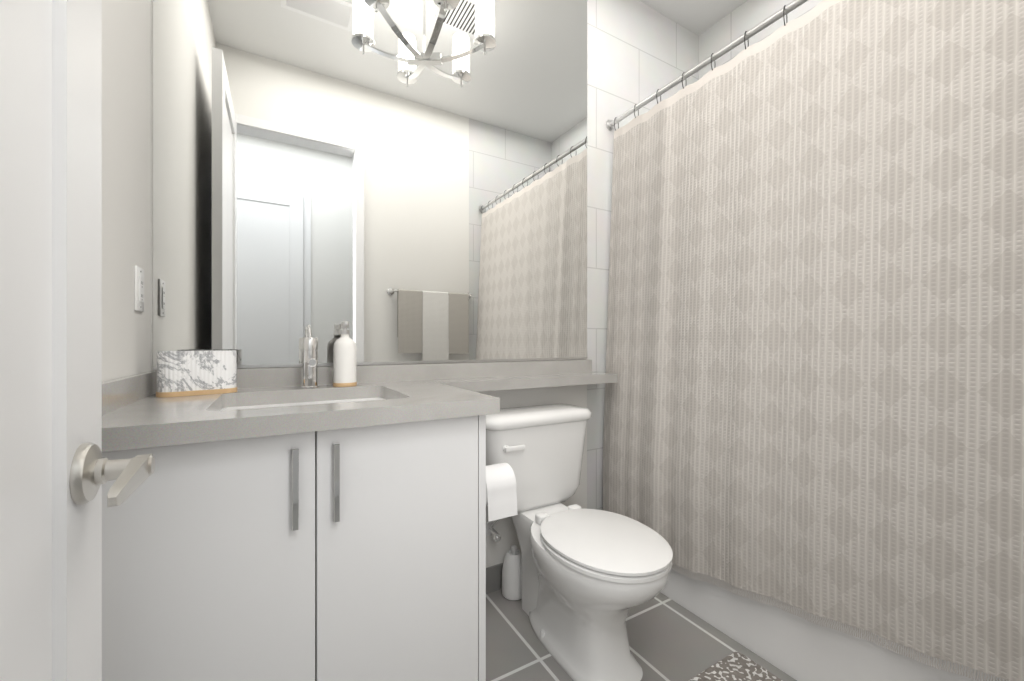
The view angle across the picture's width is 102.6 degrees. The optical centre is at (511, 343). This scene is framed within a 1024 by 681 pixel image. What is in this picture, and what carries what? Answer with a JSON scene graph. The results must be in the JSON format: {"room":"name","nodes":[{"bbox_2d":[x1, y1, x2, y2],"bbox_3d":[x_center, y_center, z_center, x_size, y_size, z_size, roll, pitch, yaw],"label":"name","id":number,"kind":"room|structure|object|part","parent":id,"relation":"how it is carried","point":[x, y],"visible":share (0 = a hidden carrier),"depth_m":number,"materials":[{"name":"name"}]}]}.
{"room":"bathroom","nodes":[
{"label":"bathroom","id":0,"kind":"room"},
{"bbox_2d":[102,0,150,381],"bbox_3d":[-0.724,-0.387,0.506,0.120,2.890,1.520,0,0,-30],"label":"wall","id":1,"kind":"structure","parent":0,"point":[126,157],"depth_m":0.99,"materials":[{"name":"white paint"}]},
{"bbox_2d":[0,0,154,680],"bbox_3d":[-0.407,-0.154,0.263,0.162,2.408,0.742,0,0,-31],"label":"door","id":2,"kind":"structure","parent":1,"relation":"in","point":[57,470],"depth_m":0.47,"materials":[{"name":"white painted wood"},{"name":"satin nickel"}]},
{"bbox_3d":[-0.544,0.165,0.495,0.162,0.076,0.203,0,0,-30],"label":"handle","id":3,"kind":"part","parent":2,"relation":"part of","materials":[{"name":"silver metal"}]},
{"bbox_2d":[102,371,156,412],"bbox_3d":[-0.882,0.112,0.922,0.019,0.062,0.600,0,0,-30],"label":"backsplash","id":4,"kind":"structure","parent":1,"relation":"attached to","point":[118,392],"depth_m":0.94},
{"bbox_2d":[134,265,143,311],"bbox_3d":[-0.983,-0.142,1.084,0.008,0.115,0.070,0,0,-30],"label":"electrical outlet plate","id":5,"kind":"object","parent":1,"relation":"attached to","point":[138,288],"visible":1,"depth_m":1.07,"materials":[{"name":"white plastic"}]},
{"bbox_2d":[151,0,586,567],"bbox_3d":[-0.424,-0.387,1.626,1.760,2.890,0.120,0,0,-30],"label":"wall","id":6,"kind":"structure","parent":0,"point":[505,529],"depth_m":1.80,"materials":[{"name":"white paint"}]},
{"bbox_2d":[153,0,586,369],"bbox_3d":[-0.339,-0.862,1.601,1.630,1.881,0.008,0,0,-30],"label":"mirror","id":7,"kind":"object","parent":6,"relation":"attached to","point":[397,181],"visible":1,"depth_m":1.50,"materials":[{"name":"clear glass"}]},
{"bbox_2d":[237,359,593,388],"bbox_3d":[-0.329,0.112,1.599,1.654,0.062,0.020,0,0,-30],"label":"backsplash","id":8,"kind":"structure","parent":6,"relation":"attached to","point":[246,378],"depth_m":1.58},
{"bbox_2d":[486,563,502,593],"bbox_3d":[0.046,1.006,1.822,0.928,0.105,0.010,0,0,-30],"label":"baseboard","id":9,"kind":"structure","parent":6,"relation":"attached to","point":[493,578],"depth_m":1.74,"materials":[{"name":"tile"}]},
{"bbox_2d":[486,589,796,680],"bbox_3d":[0.495,1.108,0.534,3.220,0.100,2.930,0,0,-30],"label":"floor","id":10,"kind":"structure","parent":0,"point":[669,639],"depth_m":1.43,"materials":[{"name":"tile"}]},
{"bbox_2d":[102,417,485,680],"bbox_3d":[-0.555,0.620,1.135,0.799,0.875,0.598,0,0,-30],"label":"bathroom vanity","id":11,"kind":"object","parent":10,"relation":"on","point":[307,521],"depth_m":0.88,"materials":[{"name":"white wood"}]},
{"bbox_3d":[-0.454,0.305,0.860,0.012,0.170,0.020,0,0,-30],"label":"handle","id":12,"kind":"part","parent":11,"relation":"part of","materials":[{"name":"silver metal"}]},
{"bbox_3d":[-0.385,0.305,0.900,0.012,0.170,0.020,0,0,-30],"label":"handle","id":13,"kind":"part","parent":11,"relation":"part of","materials":[{"name":"silver metal"}]},
{"bbox_2d":[102,373,616,452],"bbox_3d":[-0.165,0.163,1.348,1.688,0.040,0.620,0,0,-30],"label":"countertop","id":14,"kind":"structure","parent":11,"relation":"on","point":[153,422],"depth_m":0.92,"materials":[{"name":"grey stone"}]},
{"bbox_2d":[156,350,236,396],"bbox_3d":[-0.879,0.082,1.150,0.182,0.121,0.072,0,0,-44],"label":"box","id":15,"kind":"object","parent":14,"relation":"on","point":[190,373],"visible":1,"depth_m":1.12,"materials":[{"name":"white stone"}]},
{"bbox_2d":[218,393,385,408],"bbox_3d":[-0.541,0.243,1.119,0.492,0.145,0.412,0,0,-30],"label":"sink","id":16,"kind":"object","parent":14,"relation":"in","point":[333,396],"depth_m":1.25,"materials":[{"name":"white ceramic"}]},
{"bbox_2d":[298,325,321,388],"bbox_3d":[-0.626,0.041,1.278,0.054,0.203,0.153,0,0,-30],"label":"faucet","id":17,"kind":"object","parent":14,"relation":"on","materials":[{"name":"silver metal"}]},
{"bbox_2d":[333,321,356,386],"bbox_3d":[-0.556,0.035,1.365,0.074,0.214,0.074,0,0,-30],"label":"soap dispenser","id":18,"kind":"object","parent":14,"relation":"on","point":[344,361],"visible":1,"depth_m":1.34,"materials":[{"name":"white ceramic"}]},
{"bbox_3d":[-0.261,0.617,0.994,0.386,0.859,0.018,0,0,-30],"label":"door","id":19,"kind":"part","parent":11,"relation":"part of","materials":[{"name":"white wood"}]},
{"bbox_2d":[486,463,517,521],"bbox_3d":[-0.072,0.450,1.258,0.160,0.140,0.118,0,0,-30],"label":"toilet paper","id":20,"kind":"object","parent":11,"relation":"attached to","point":[501,498],"visible":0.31,"depth_m":1.23,"materials":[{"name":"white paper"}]},
{"bbox_2d":[502,545,520,599],"bbox_3d":[0.008,0.956,1.728,0.104,0.201,0.104,0,0,-30],"label":"bottle","id":21,"kind":"object","parent":10,"relation":"on","point":[511,579],"visible":0.92,"depth_m":1.69,"materials":[{"name":"white plastic"}]},
{"bbox_3d":[0.008,0.874,1.728,0.024,0.038,0.024,0,0,-30],"label":"handle","id":22,"kind":"part","parent":21,"relation":"part of","materials":[{"name":"white plastic"}]},
{"bbox_2d":[486,403,672,680],"bbox_3d":[0.213,0.665,1.473,0.508,0.785,0.780,0,0,-30],"label":"toilet","id":23,"kind":"object","parent":10,"relation":"on","point":[590,578],"visible":0.96,"depth_m":1.36,"materials":[{"name":"white ceramic"}]},
{"bbox_3d":[0.008,0.393,1.534,0.088,0.026,0.022,0,0,-30],"label":"lever","id":24,"kind":"part","parent":23,"relation":"part of","materials":[{"name":"white plastic"}]},
{"bbox_3d":[0.082,0.490,1.701,0.480,0.334,0.200,0,0,-30],"label":"tank","id":25,"kind":"part","parent":23,"relation":"part of","materials":[{"name":"white ceramic"}]},
{"bbox_3d":[0.083,0.298,1.699,0.508,0.050,0.224,0,0,-30],"label":"tank lid","id":26,"kind":"part","parent":23,"relation":"part of","materials":[{"name":"white ceramic"}]},
{"bbox_3d":[0.287,0.640,1.344,0.368,0.036,0.483,0,0,-30],"label":"seat","id":27,"kind":"part","parent":23,"relation":"part of","materials":[{"name":"white plastic"}]},
{"bbox_2d":[689,652,781,680],"bbox_3d":[0.568,1.051,0.998,0.750,0.012,0.500,0,0,-30],"label":"rug","id":28,"kind":"object","parent":10,"relation":"on","point":[735,666],"visible":1,"depth_m":1.30,"materials":[{"name":"grey fabric"}]},
{"bbox_2d":[660,563,1006,680],"bbox_3d":[1.159,0.843,1.593,0.769,0.430,1.518,0,0,-30],"label":"bathtub","id":29,"kind":"object","parent":10,"relation":"on","point":[796,647],"visible":0.06,"depth_m":1.29,"materials":[{"name":"white ceramic"}]},
{"bbox_2d":[587,0,698,509],"bbox_3d":[0.763,-0.387,2.311,0.980,2.890,0.120,0,0,-30],"label":"tiled wall","id":30,"kind":"structure","parent":0,"point":[638,51],"depth_m":2.08,"materials":[{"name":"white tile"}]},
{"bbox_2d":[603,0,1023,680],"bbox_3d":[0.845,-0.073,1.412,0.129,2.125,1.518,0,0,-30],"label":"shower curtain","id":31,"kind":"object","parent":30,"relation":"attached to","point":[815,364],"visible":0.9,"depth_m":1.19,"materials":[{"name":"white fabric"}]},
{"bbox_2d":[639,0,746,35],"bbox_3d":[0.495,-1.882,0.534,3.220,0.100,2.930,0,0,-30],"label":"ceiling","id":32,"kind":"structure","parent":0,"point":[698,17],"depth_m":2.26,"materials":[{"name":"white paint"}]},
{"bbox_2d":[699,0,822,78],"bbox_3d":[1.575,-0.387,1.764,0.120,2.890,1.640,0,0,-30],"label":"tiled wall","id":33,"kind":"structure","parent":0,"point":[747,15],"depth_m":2.22,"materials":[{"name":"white tile"}]}
]}

